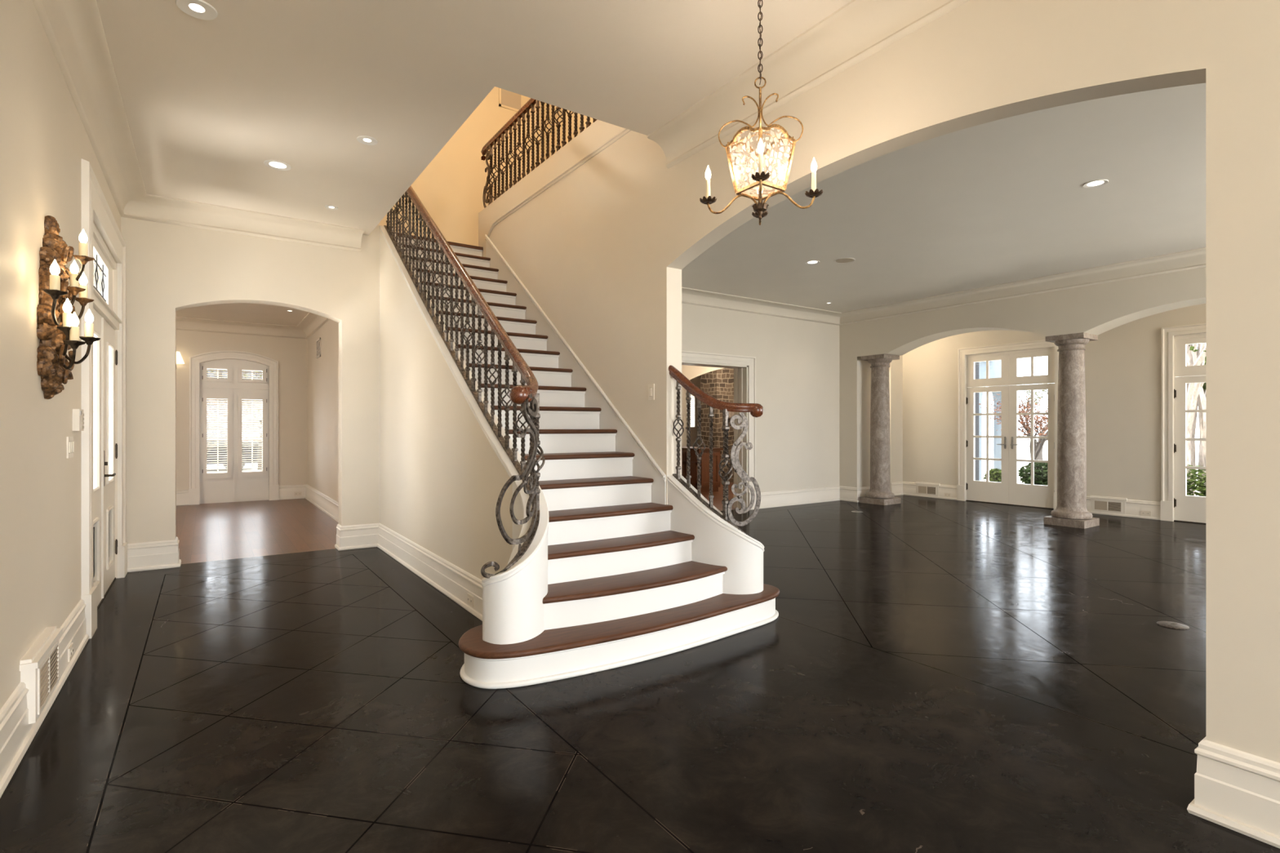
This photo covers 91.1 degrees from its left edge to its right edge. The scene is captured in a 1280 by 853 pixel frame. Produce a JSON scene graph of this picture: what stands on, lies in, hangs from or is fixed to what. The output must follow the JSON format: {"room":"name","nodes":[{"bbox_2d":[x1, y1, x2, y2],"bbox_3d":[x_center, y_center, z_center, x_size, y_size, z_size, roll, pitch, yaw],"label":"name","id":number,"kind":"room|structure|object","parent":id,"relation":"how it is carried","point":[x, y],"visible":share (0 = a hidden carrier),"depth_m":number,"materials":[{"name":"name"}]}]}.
{"room":"house entrance hall","nodes":[
{"label":"house entrance hall","id":0,"kind":"room"},
{"bbox_2d":[0,0,120,709],"bbox_3d":[-1.434,-0.650,0.793,0.200,3.900,11.935,0,0,-35],"label":"wall","id":1,"kind":"structure","parent":0,"point":[44,140],"depth_m":2.77,"materials":[{"name":"beige paint"}]},
{"bbox_2d":[19,626,62,724],"bbox_3d":[-2.665,1.095,2.802,0.055,0.270,0.540,0,0,-35],"label":"air vent","id":2,"kind":"object","parent":1,"relation":"attached to","point":[39,667],"visible":1,"depth_m":2.70,"materials":[{"name":"white metal"}]},
{"bbox_2d":[36,215,100,399],"bbox_3d":[-2.644,-0.565,2.896,0.642,0.873,0.239,0,0,43],"label":"wall sconce","id":3,"kind":"object","parent":1,"relation":"attached to","point":[57,329],"visible":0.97,"depth_m":2.91,"materials":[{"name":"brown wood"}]},
{"bbox_2d":[49,274,60,290],"bbox_3d":[-2.480,-0.607,2.663,0.033,0.069,0.032,0,0,-35],"label":"candle","id":4,"kind":"object","parent":3,"relation":"on","point":[55,279],"depth_m":2.65,"materials":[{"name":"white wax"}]},
{"bbox_2d":[62,312,72,326],"bbox_3d":[-2.597,-0.480,2.849,0.033,0.069,0.032,0,0,-35],"label":"candle","id":5,"kind":"object","parent":3,"relation":"on","point":[67,317],"depth_m":2.84,"materials":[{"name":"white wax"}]},
{"bbox_2d":[69,326,79,340],"bbox_3d":[-2.564,-0.418,2.848,0.033,0.069,0.032,0,0,-35],"label":"candle","id":6,"kind":"object","parent":3,"relation":"on","point":[73,331],"depth_m":2.83,"materials":[{"name":"beige wax"}]},
{"bbox_2d":[70,273,79,287],"bbox_3d":[-2.699,-0.694,2.997,0.033,0.069,0.032,0,0,-35],"label":"candle","id":7,"kind":"object","parent":3,"relation":"on","point":[74,277],"depth_m":2.98,"materials":[{"name":"beige wax"}]},
{"bbox_2d":[78,242,88,256],"bbox_3d":[-2.666,-0.844,3.008,0.033,0.069,0.032,0,0,-35],"label":"candle","id":8,"kind":"object","parent":3,"relation":"on","point":[82,246],"depth_m":3.00,"materials":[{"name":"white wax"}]},
{"bbox_2d":[79,284,87,297],"bbox_3d":[-2.753,-0.663,3.106,0.033,0.069,0.032,0,0,-35],"label":"candle","id":9,"kind":"object","parent":3,"relation":"on","point":[82,294],"depth_m":3.09,"materials":[{"name":"beige wax"}]},
{"bbox_2d":[84,323,93,337],"bbox_3d":[-2.589,-0.451,2.952,0.033,0.069,0.032,0,0,-35],"label":"candle","id":10,"kind":"object","parent":3,"relation":"on","point":[89,327],"depth_m":2.94,"materials":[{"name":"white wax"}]},
{"bbox_2d":[66,436,74,458],"bbox_3d":[-3.171,0.115,3.498,0.013,0.118,0.165,0,0,-35],"label":"switch plate","id":11,"kind":"object","parent":1,"relation":"attached to","point":[70,443],"visible":1,"depth_m":3.47,"materials":[{"name":"beige plastic"}]},
{"bbox_2d":[67,642,73,662],"bbox_3d":[-3.061,1.215,3.380,0.010,0.070,0.115,0,0,-35],"label":"outlet","id":12,"kind":"object","parent":1,"relation":"attached to","point":[70,651],"visible":1,"depth_m":3.36,"materials":[{"name":"beige plastic"}]},
{"bbox_2d":[72,408,84,431],"bbox_3d":[-3.262,-0.037,3.648,0.033,0.125,0.150,0,0,-35],"label":"alarm keypad","id":13,"kind":"object","parent":1,"relation":"attached to","point":[77,414],"visible":1,"depth_m":3.59,"materials":[{"name":"beige plastic"}]},
{"bbox_2d":[0,537,181,798],"bbox_3d":[-1.232,1.175,1.055,0.430,0.250,11.735,0,0,-35],"label":"baseboard","id":14,"kind":"structure","parent":1,"relation":"attached to","point":[16,735],"depth_m":3.17,"materials":[{"name":"white wood"}]},
{"bbox_2d":[80,158,127,639],"bbox_3d":[-4.059,-0.167,4.665,0.236,2.937,2.132,0,0,-35],"label":"door","id":15,"kind":"structure","parent":1,"relation":"in","point":[100,451],"depth_m":4.67,"materials":[{"name":"white wood"}]},
{"bbox_2d":[32,0,364,252],"bbox_3d":[-0.535,-1.965,1.414,1.985,0.190,11.535,0,0,-35],"label":"trim","id":16,"kind":"structure","parent":1,"relation":"attached to","point":[74,31],"depth_m":4.49,"materials":[{"name":"beige paint"}]},
{"bbox_2d":[176,312,328,338],"bbox_3d":[-6.450,-1.685,7.854,4.700,0.190,5.385,0,0,-35],"label":"trim","id":17,"kind":"structure","parent":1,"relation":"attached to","point":[311,322],"depth_m":10.70,"materials":[{"name":"beige paint"}]},
{"bbox_2d":[176,329,306,490],"bbox_3d":[-7.953,-0.400,10.210,4.900,3.400,0.200,0,0,-35],"label":"wall","id":18,"kind":"structure","parent":0,"point":[291,353],"depth_m":11.16,"materials":[{"name":"beige paint"}]},
{"bbox_2d":[176,351,184,364],"bbox_3d":[-7.567,-1.051,10.239,0.230,0.337,0.240,0,0,-35],"label":"wall sconce","id":19,"kind":"object","parent":18,"relation":"attached to","point":[179,358],"visible":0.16,"depth_m":10.21,"materials":[{"name":"white glass"}]},
{"bbox_2d":[176,489,188,506],"bbox_3d":[-8.684,1.175,9.560,2.960,0.250,0.040,0,0,-35],"label":"baseboard","id":20,"kind":"structure","parent":18,"relation":"attached to","point":[182,496],"depth_m":10.35,"materials":[{"name":"white wood"}]},
{"bbox_2d":[188,351,279,505],"bbox_3d":[-6.966,0.000,10.807,1.297,2.600,0.157,0,0,-35],"label":"door","id":21,"kind":"structure","parent":18,"relation":"in","point":[235,484],"depth_m":10.81,"materials":[{"name":"white wood"}]},
{"bbox_2d":[202,364,231,382],"bbox_3d":[-7.167,-0.895,10.646,0.400,0.270,0.035,0,0,-35],"label":"shutter","id":22,"kind":"object","parent":21,"relation":"attached to","point":[205,379],"depth_m":10.64,"materials":[{"name":"white wood"}]},
{"bbox_2d":[202,393,231,479],"bbox_3d":[-7.167,0.160,10.646,0.400,1.440,0.035,0,0,-35],"label":"shutter","id":23,"kind":"object","parent":21,"relation":"attached to","point":[220,397],"depth_m":10.64,"materials":[{"name":"white wood"}]},
{"bbox_2d":[238,366,266,383],"bbox_3d":[-6.748,-0.895,10.934,0.417,0.270,0.035,0,0,-35],"label":"shutter","id":24,"kind":"object","parent":21,"relation":"attached to","point":[263,369],"depth_m":10.93,"materials":[{"name":"white wood"}]},
{"bbox_2d":[238,394,266,477],"bbox_3d":[-6.748,0.160,10.934,0.417,1.440,0.035,0,0,-35],"label":"shutter","id":25,"kind":"object","parent":21,"relation":"attached to","point":[262,397],"depth_m":10.93,"materials":[{"name":"white wood"}]},
{"bbox_2d":[294,491,301,496],"bbox_3d":[-6.152,1.210,11.296,0.115,0.070,0.010,0,0,-35],"label":"outlet","id":26,"kind":"object","parent":18,"relation":"attached to","point":[299,493],"visible":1,"depth_m":11.30,"materials":[{"name":"beige plastic"}]},
{"bbox_2d":[176,302,308,326],"bbox_3d":[-6.450,-1.840,7.854,4.700,0.120,5.385,0,0,-35],"label":"ceiling","id":27,"kind":"structure","parent":0,"point":[236,312],"depth_m":9.92,"materials":[{"name":"paint"}]},
{"bbox_2d":[120,217,379,543],"bbox_3d":[-3.869,-0.650,6.242,2.380,3.900,0.200,0,0,-35],"label":"wall","id":28,"kind":"structure","parent":0,"point":[170,268],"depth_m":6.04,"materials":[{"name":"beige paint"}]},
{"bbox_2d":[306,319,338,502],"bbox_3d":[-4.499,-0.400,9.200,0.040,3.400,5.385,0,0,-35],"label":"wall","id":29,"kind":"structure","parent":0,"point":[322,372],"depth_m":9.79,"materials":[{"name":"beige paint"}]},
{"bbox_2d":[315,337,320,358],"bbox_3d":[-5.216,-1.270,10.190,0.015,0.300,0.400,0,0,-35],"label":"air vent","id":30,"kind":"object","parent":29,"relation":"in","point":[318,340],"visible":1,"depth_m":10.18,"materials":[{"name":"beige metal"}]},
{"bbox_2d":[279,484,482,621],"bbox_3d":[-3.551,1.175,7.433,0.505,0.250,9.370,0,0,-35],"label":"baseboard","id":31,"kind":"structure","parent":29,"relation":"attached to","point":[454,582],"depth_m":5.91,"materials":[{"name":"white wood"}]},
{"bbox_2d":[466,593,474,607],"bbox_3d":[-1.190,1.218,4.403,0.010,0.070,0.115,0,0,-35],"label":"outlet","id":32,"kind":"object","parent":31,"relation":"attached to","point":[470,599],"visible":1,"depth_m":4.39,"materials":[{"name":"beige plastic"}]},
{"bbox_2d":[379,86,540,246],"bbox_3d":[-2.555,-3.675,8.473,2.785,3.450,0.150,0,0,-35],"label":"wall","id":33,"kind":"structure","parent":0,"point":[451,188],"depth_m":8.52,"materials":[{"name":"paint"}]},
{"bbox_2d":[498,88,523,111],"bbox_3d":[-1.823,-4.660,8.877,0.360,0.360,0.015,0,0,-35],"label":"door","id":34,"kind":"structure","parent":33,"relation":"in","point":[508,100],"depth_m":8.87,"materials":[{"name":"paint"}]},
{"bbox_2d":[96,0,851,235],"bbox_3d":[-0.041,-2.330,1.754,3.585,0.540,11.935,0,0,-35],"label":"ceiling","id":35,"kind":"structure","parent":0,"point":[296,83],"depth_m":3.68,"materials":[{"name":"paint"}]},
{"bbox_2d":[175,0,217,19],"bbox_3d":[-2.179,-2.057,3.089,0.170,0.007,0.170,0,0,-35],"label":"recessed light","id":36,"kind":"object","parent":35,"relation":"in","point":[200,9],"visible":1,"depth_m":3.09,"materials":[{"name":"white plastic"}]},
{"bbox_2d":[263,160,291,170],"bbox_3d":[-2.852,-2.057,4.945,0.190,0.007,0.190,0,0,-35],"label":"recessed light","id":37,"kind":"object","parent":35,"relation":"in","point":[274,164],"visible":1,"depth_m":4.95,"materials":[{"name":"white plastic"}]},
{"bbox_2d":[324,204,337,209],"bbox_3d":[-2.896,-2.057,5.899,0.110,0.007,0.110,0,0,-35],"label":"recessed light","id":38,"kind":"object","parent":35,"relation":"in","point":[328,206],"visible":1,"depth_m":5.90,"materials":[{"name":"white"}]},
{"bbox_2d":[356,135,377,145],"bbox_3d":[-1.960,-2.057,4.515,0.140,0.007,0.140,0,0,-35],"label":"recessed light","id":39,"kind":"object","parent":35,"relation":"in","point":[365,140],"visible":1,"depth_m":4.51,"materials":[{"name":"white plastic"}]},
{"bbox_2d":[699,0,823,225],"bbox_3d":[0.556,-1.500,2.901,0.420,1.119,0.421,0,0,-35],"label":"pendant lantern","id":40,"kind":"object","parent":35,"relation":"hanging from","point":[760,176],"visible":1,"depth_m":2.89,"materials":[{"name":"metal"}]},
{"bbox_2d":[706,179,710,197],"bbox_3d":[0.320,-1.109,2.944,0.023,0.095,0.022,0,0,-35],"label":"candle","id":41,"kind":"object","parent":40,"relation":"on","point":[708,181],"depth_m":2.93,"materials":[{"name":"beige wax"}]},
{"bbox_2d":[758,153,763,173],"bbox_3d":[0.512,-1.109,2.665,0.023,0.095,0.022,0,0,-35],"label":"candle","id":42,"kind":"object","parent":40,"relation":"on","point":[760,155],"depth_m":2.66,"materials":[{"name":"beige wax"}]},
{"bbox_2d":[811,171,816,191],"bbox_3d":[0.792,-1.109,2.857,0.023,0.095,0.022,0,0,-35],"label":"candle","id":43,"kind":"object","parent":40,"relation":"on","point":[813,174],"depth_m":2.85,"materials":[{"name":"beige wax"}]},
{"bbox_2d":[540,102,597,164],"bbox_3d":[-0.067,-3.700,7.230,0.100,3.400,4.720,0,0,-35],"label":"wall","id":44,"kind":"structure","parent":0,"point":[548,126],"depth_m":8.67,"materials":[{"name":"paint"}]},
{"bbox_2d":[0,482,1279,852],"bbox_3d":[1.202,1.350,7.328,16.700,0.100,19.700,0,0,-35],"label":"floor","id":45,"kind":"structure","parent":0,"point":[931,675],"depth_m":2.86,"materials":[{"name":"black tile"}]},
{"bbox_2d":[379,225,779,688],"bbox_3d":[-1.125,-0.445,6.041,2.499,3.490,5.631,0,0,-30],"label":"staircase","id":46,"kind":"structure","parent":45,"relation":"on","point":[610,576],"depth_m":4.33,"materials":[{"name":"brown wood"}]},
{"bbox_2d":[383,186,545,578],"bbox_3d":[-1.668,-1.183,5.226,0.452,3.957,4.386,0,0,-29],"label":"stair railing","id":47,"kind":"object","parent":46,"relation":"on","point":[522,395],"visible":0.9,"depth_m":4.49,"materials":[{"name":"brown metal"}]},
{"bbox_2d":[668,364,763,537],"bbox_3d":[0.480,0.188,4.395,0.759,1.316,0.236,0,0,26],"label":"stair railing","id":48,"kind":"object","parent":46,"relation":"on","point":[756,410],"visible":0.98,"depth_m":4.28,"materials":[{"name":"brown metal"}]},
{"bbox_2d":[681,446,723,493],"bbox_3d":[1.043,0.865,12.880,0.637,0.870,1.260,0,0,-35],"label":"base cabinet","id":49,"kind":"object","parent":45,"relation":"on","point":[704,464],"visible":0.38,"depth_m":12.38,"materials":[{"name":"brown wood"}]},
{"bbox_2d":[681,446,723,450],"bbox_3d":[1.046,0.450,12.882,0.630,0.040,1.260,0,0,-35],"label":"countertop","id":50,"kind":"structure","parent":49,"relation":"on","point":[682,447],"depth_m":12.46,"materials":[{"name":"beige stone"}]},
{"bbox_2d":[700,368,733,483],"bbox_3d":[2.689,-0.295,15.351,2.340,3.190,0.980,0,0,-35],"label":"brick wall","id":51,"kind":"structure","parent":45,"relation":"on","point":[717,384],"depth_m":14.77,"materials":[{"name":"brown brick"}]},
{"bbox_2d":[859,353,900,505],"bbox_3d":[4.081,0.050,10.675,0.470,2.500,0.470,0,0,-35],"label":"stone column","id":52,"kind":"structure","parent":45,"relation":"on","point":[879,493],"depth_m":10.54,"materials":[{"name":"beige stone"}]},
{"bbox_2d":[1044,332,1099,528],"bbox_3d":[5.710,0.050,8.312,0.470,2.500,0.470,0,0,-35],"label":"stone column","id":53,"kind":"structure","parent":45,"relation":"on","point":[1071,511],"depth_m":8.19,"materials":[{"name":"beige stone"}]},
{"bbox_2d":[1156,621,1189,629],"bbox_3d":[3.477,1.296,4.099,0.164,0.008,0.164,0,0,-35],"label":"floor outlet","id":54,"kind":"object","parent":45,"relation":"on","point":[1169,624],"visible":1,"depth_m":4.08,"materials":[{"name":"silver metal"}]},
{"bbox_2d":[681,375,700,447],"bbox_3d":[-0.464,-0.400,14.987,10.745,3.400,0.200,0,0,-35],"label":"wall","id":55,"kind":"structure","parent":0,"point":[696,380],"depth_m":16.12,"materials":[{"name":"beige paint"}]},
{"bbox_2d":[685,393,695,428],"bbox_3d":[1.286,-0.400,16.073,0.310,0.900,0.060,0,0,-35],"label":"window","id":56,"kind":"structure","parent":55,"relation":"in","point":[694,397],"depth_m":16.12,"materials":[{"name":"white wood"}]},
{"bbox_2d":[681,364,722,380],"bbox_3d":[1.424,-0.400,12.250,10.745,3.400,0.150,0,0,-35],"label":"wall","id":57,"kind":"structure","parent":0,"point":[690,372],"depth_m":11.90,"materials":[{"name":"beige paint"}]},
{"bbox_2d":[681,302,839,492],"bbox_3d":[1.034,-0.400,9.539,6.745,3.400,0.270,0,0,-35],"label":"wall","id":58,"kind":"structure","parent":0,"point":[797,361],"depth_m":10.33,"materials":[{"name":"beige paint"}]},
{"bbox_2d":[681,350,756,510],"bbox_3d":[0.924,0.100,9.457,1.972,2.400,0.364,0,0,-35],"label":"door frame","id":59,"kind":"structure","parent":58,"relation":"in","point":[744,366],"depth_m":9.82,"materials":[{"name":"white wood"}]},
{"bbox_2d":[759,485,870,508],"bbox_3d":[2.963,1.175,10.463,2.520,0.250,0.400,0,0,-35],"label":"baseboard","id":60,"kind":"structure","parent":58,"relation":"attached to","point":[810,495],"depth_m":10.64,"materials":[{"name":"white wood"}]},
{"bbox_2d":[478,0,1279,763],"bbox_3d":[1.474,-0.665,2.839,0.140,3.930,12.000,0,0,-35],"label":"wall","id":61,"kind":"structure","parent":0,"point":[603,251],"depth_m":2.62,"materials":[{"name":"beige paint"}]},
{"bbox_2d":[480,97,596,208],"bbox_3d":[-0.861,-3.009,6.215,0.112,0.886,3.889,0,0,-35],"label":"stair railing","id":62,"kind":"object","parent":61,"relation":"on","point":[531,102],"visible":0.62,"depth_m":6.80,"materials":[{"name":"brown metal"}]},
{"bbox_2d":[484,128,631,239],"bbox_3d":[-0.822,-2.293,6.037,0.022,0.187,3.613,0,0,-35],"label":"trim","id":63,"kind":"structure","parent":61,"relation":"attached to","point":[622,131],"depth_m":5.88,"materials":[{"name":"beige paint"}]},
{"bbox_2d":[484,234,666,504],"bbox_3d":[-0.831,-0.677,6.035,0.026,3.233,3.576,0,0,-35],"label":"trim","id":64,"kind":"structure","parent":61,"relation":"attached to","point":[644,465],"depth_m":5.52,"materials":[{"name":"white wood"}]},
{"bbox_2d":[648,383,654,399],"bbox_3d":[0.082,-0.260,4.722,0.013,0.118,0.075,0,0,-35],"label":"switch plate","id":65,"kind":"object","parent":61,"relation":"attached to","point":[651,387],"visible":1,"depth_m":4.71,"materials":[{"name":"beige plastic"}]},
{"bbox_2d":[647,0,969,168],"bbox_3d":[2.380,-1.965,1.235,0.190,0.190,7.930,0,0,-35],"label":"trim","id":66,"kind":"structure","parent":61,"relation":"attached to","point":[859,29],"depth_m":3.44,"materials":[{"name":"beige paint"}]},
{"bbox_2d":[681,247,1205,325],"bbox_3d":[3.806,-1.877,5.134,6.305,0.185,10.130,0,0,-35],"label":"trim","id":67,"kind":"structure","parent":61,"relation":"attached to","point":[1195,258],"depth_m":9.06,"materials":[{"name":"beige paint"}]},
{"bbox_2d":[1186,737,1279,848],"bbox_3d":[3.332,1.175,0.109,0.180,0.250,4.995,0,0,-35],"label":"baseboard","id":68,"kind":"structure","parent":61,"relation":"attached to","point":[1238,791],"depth_m":2.02,"materials":[{"name":"white wood"}]},
{"bbox_2d":[888,355,902,489],"bbox_3d":[4.506,-0.400,11.758,1.490,3.400,0.200,0,0,-35],"label":"wall","id":69,"kind":"structure","parent":0,"point":[895,369],"depth_m":11.88,"materials":[{"name":"beige paint"}]},
{"bbox_2d":[681,83,1205,312],"bbox_3d":[4.580,-2.035,5.710,8.235,0.130,10.600,0,0,-35],"label":"ceiling","id":70,"kind":"structure","parent":0,"point":[1006,200],"depth_m":5.74,"materials":[{"name":"grey paint"}]},
{"bbox_2d":[804,260,819,264],"bbox_3d":[2.068,-1.966,7.527,0.170,0.007,0.170,0,0,-35],"label":"recessed light","id":71,"kind":"object","parent":70,"relation":"in","point":[810,262],"visible":1,"depth_m":7.53,"materials":[{"name":"white ceramic"}]},
{"bbox_2d":[834,257,854,263],"bbox_3d":[2.423,-1.967,7.442,0.240,0.006,0.240,0,0,-35],"label":"ceiling speaker","id":72,"kind":"object","parent":70,"relation":"attached to","point":[841,260],"visible":1,"depth_m":7.45,"materials":[{"name":"grey paint"}]},
{"bbox_2d":[1082,178,1108,187],"bbox_3d":[3.689,-1.966,5.086,0.170,0.007,0.170,0,0,-35],"label":"recessed light","id":73,"kind":"object","parent":70,"relation":"in","point":[1096,183],"visible":1,"depth_m":5.08,"materials":[{"name":"white ceramic"}]},
{"bbox_2d":[839,266,1205,487],"bbox_3d":[6.624,-0.400,6.987,0.440,3.400,10.380,0,0,-35],"label":"wall","id":74,"kind":"structure","parent":0,"point":[1097,309],"depth_m":9.03,"materials":[{"name":"beige paint"}]},
{"bbox_2d":[902,303,1205,519],"bbox_3d":[7.944,-0.400,7.909,0.200,3.400,10.400,0,0,-35],"label":"wall","id":75,"kind":"structure","parent":0,"point":[1123,367],"depth_m":9.32,"materials":[{"name":"beige paint"}]},
{"bbox_2d":[890,481,956,500],"bbox_3d":[5.162,1.175,11.432,0.380,0.250,1.080,0,0,-35],"label":"baseboard","id":76,"kind":"structure","parent":75,"relation":"attached to","point":[899,488],"depth_m":11.76,"materials":[{"name":"white wood"}]},
{"bbox_2d":[914,481,939,496],"bbox_3d":[5.284,1.150,11.553,0.040,0.230,0.480,0,0,-35],"label":"air vent","id":77,"kind":"object","parent":75,"relation":"attached to","point":[922,488],"visible":1,"depth_m":11.54,"materials":[{"name":"white metal"}]},
{"bbox_2d":[944,493,951,497],"bbox_3d":[5.498,1.225,11.227,0.010,0.070,0.115,0,0,-35],"label":"outlet","id":78,"kind":"object","parent":75,"relation":"attached to","point":[946,495],"visible":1,"depth_m":11.22,"materials":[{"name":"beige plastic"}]},
{"bbox_2d":[956,339,1058,509],"bbox_3d":[6.162,-0.037,10.452,0.247,2.676,1.672,0,0,-35],"label":"door","id":79,"kind":"structure","parent":75,"relation":"in","point":[1009,491],"depth_m":10.45,"materials":[{"name":"white wood"}]},
{"bbox_2d":[1088,495,1127,514],"bbox_3d":[6.883,1.150,9.236,0.040,0.230,0.470,0,0,-35],"label":"air vent","id":80,"kind":"object","parent":75,"relation":"attached to","point":[1098,504],"visible":1,"depth_m":9.22,"materials":[{"name":"white metal"}]},
{"bbox_2d":[1086,496,1159,519],"bbox_3d":[6.897,1.175,9.216,0.040,0.250,1.200,0,0,-35],"label":"baseboard","id":81,"kind":"structure","parent":75,"relation":"attached to","point":[1133,507],"depth_m":8.94,"materials":[{"name":"white wood"}]},
{"bbox_2d":[1140,510,1151,516],"bbox_3d":[7.134,1.225,8.857,0.010,0.070,0.115,0,0,-35],"label":"outlet","id":82,"kind":"object","parent":75,"relation":"attached to","point":[1142,513],"visible":1,"depth_m":8.86,"materials":[{"name":"beige plastic"}]},
{"bbox_2d":[1160,323,1205,524],"bbox_3d":[7.800,-0.037,8.077,0.247,2.676,1.702,0,0,-35],"label":"door","id":83,"kind":"structure","parent":75,"relation":"in","point":[1188,508],"depth_m":8.61,"materials":[{"name":"white wood"}]},
{"label":"outside","id":84,"kind":"structure","parent":0,"visible":0},
{"bbox_2d":[206,437,1199,496],"bbox_3d":[2.554,1.550,13.910,140.000,0.299,140.000,0,0,-35],"label":"ground","id":85,"kind":"structure","parent":84,"point":[1024,452],"depth_m":31.70,"materials":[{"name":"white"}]},
{"bbox_2d":[206,370,249,452],"bbox_3d":[-12.982,-1.578,18.386,5.353,6.023,3.182,0,0,-35],"label":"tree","id":86,"kind":"object","parent":85,"relation":"on","point":[244,371],"visible":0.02,"depth_m":18.82,"materials":[{"name":"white plant"}]},
{"bbox_2d":[206,426,258,468],"bbox_3d":[-14.232,0.670,19.400,4.400,1.440,1.900,0,0,-35],"label":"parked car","id":87,"kind":"object","parent":85,"relation":"on","point":[208,427],"visible":0.11,"depth_m":19.32,"materials":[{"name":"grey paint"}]},
{"bbox_2d":[206,368,262,441],"bbox_3d":[-16.935,-0.850,27.193,16.000,4.500,5.000,0,0,-35],"label":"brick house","id":88,"kind":"structure","parent":85,"relation":"on","point":[206,369],"depth_m":25.37,"materials":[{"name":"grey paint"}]},
{"bbox_2d":[206,368,262,453],"bbox_3d":[-9.163,-0.493,13.700,2.150,3.817,2.796,0,0,8],"label":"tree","id":89,"kind":"object","parent":85,"relation":"on","point":[209,369],"visible":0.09,"depth_m":14.04,"materials":[{"name":"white plant"}]},
{"bbox_2d":[244,370,262,469],"bbox_3d":[-9.374,-0.805,15.459,2.680,4.461,2.563,0,0,-35],"label":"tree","id":90,"kind":"object","parent":85,"relation":"on","point":[245,371],"visible":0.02,"depth_m":15.68,"materials":[{"name":"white plant"}]},
{"bbox_2d":[978,360,1005,480],"bbox_3d":[8.536,-1.400,17.125,5.500,5.600,2.700,0,0,-35],"label":"house wing","id":91,"kind":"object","parent":85,"relation":"on","point":[995,366],"visible":0.06,"depth_m":16.04,"materials":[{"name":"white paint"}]},
{"bbox_2d":[982,468,1001,482],"bbox_3d":[7.804,1.160,13.697,0.581,0.510,0.568,0,0,-35],"label":"shrub","id":92,"kind":"object","parent":85,"relation":"on","point":[995,474],"visible":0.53,"depth_m":13.59,"materials":[{"name":"green plant"}]},
{"bbox_2d":[978,394,1047,460],"bbox_3d":[8.941,0.330,14.261,2.202,2.174,1.810,0,0,-29],"label":"tree","id":93,"kind":"object","parent":85,"relation":"on","point":[1037,422],"visible":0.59,"depth_m":14.10,"materials":[{"name":"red plant"}]},
{"bbox_2d":[1017,462,1047,485],"bbox_3d":[8.424,1.067,13.149,0.910,0.698,0.922,0,0,-35],"label":"shrub","id":94,"kind":"object","parent":85,"relation":"on","point":[1040,470],"visible":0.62,"depth_m":13.03,"materials":[{"name":"green plant"}]},
{"bbox_2d":[1017,373,1053,465],"bbox_3d":[12.116,-0.235,18.469,2.395,3.331,3.514,0,0,-16],"label":"tree","id":95,"kind":"object","parent":85,"relation":"on","point":[1040,456],"visible":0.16,"depth_m":18.67,"materials":[{"name":"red plant"}]},
{"bbox_2d":[1179,342,1205,495],"bbox_3d":[9.614,-1.542,10.414,3.018,5.931,4.081,0,0,-9],"label":"tree","id":96,"kind":"object","parent":85,"relation":"on","point":[1196,397],"visible":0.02,"depth_m":10.49,"materials":[{"name":"green plant"}]},
{"bbox_2d":[1202,356,1205,393],"bbox_3d":[13.586,-0.166,14.813,2.654,3.162,2.616,0,0,0],"label":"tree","id":97,"kind":"object","parent":85,"relation":"on","point":[1204,384],"visible":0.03,"depth_m":14.73,"materials":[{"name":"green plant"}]},
{"bbox_3d":[8.367,1.365,9.294,2.070,0.070,13.800,0,0,-35],"label":"terrace","id":98,"kind":"object","parent":85,"relation":"on","visible":0},
{"bbox_2d":[972,361,978,480],"bbox_3d":[6.311,-0.335,12.037,0.260,3.330,0.370,0,0,-35],"label":"post","id":99,"kind":"object","parent":98,"relation":"on","point":[977,362],"visible":0.04,"depth_m":11.92,"materials":[{"name":"grey paint"}]},
{"bbox_2d":[1186,464,1205,496],"bbox_3d":[9.231,0.997,9.863,0.900,0.783,4.126,0,0,-35],"label":"hedge","id":100,"kind":"object","parent":98,"relation":"on","point":[1199,486],"visible":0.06,"depth_m":10.06,"materials":[{"name":"green plant"}]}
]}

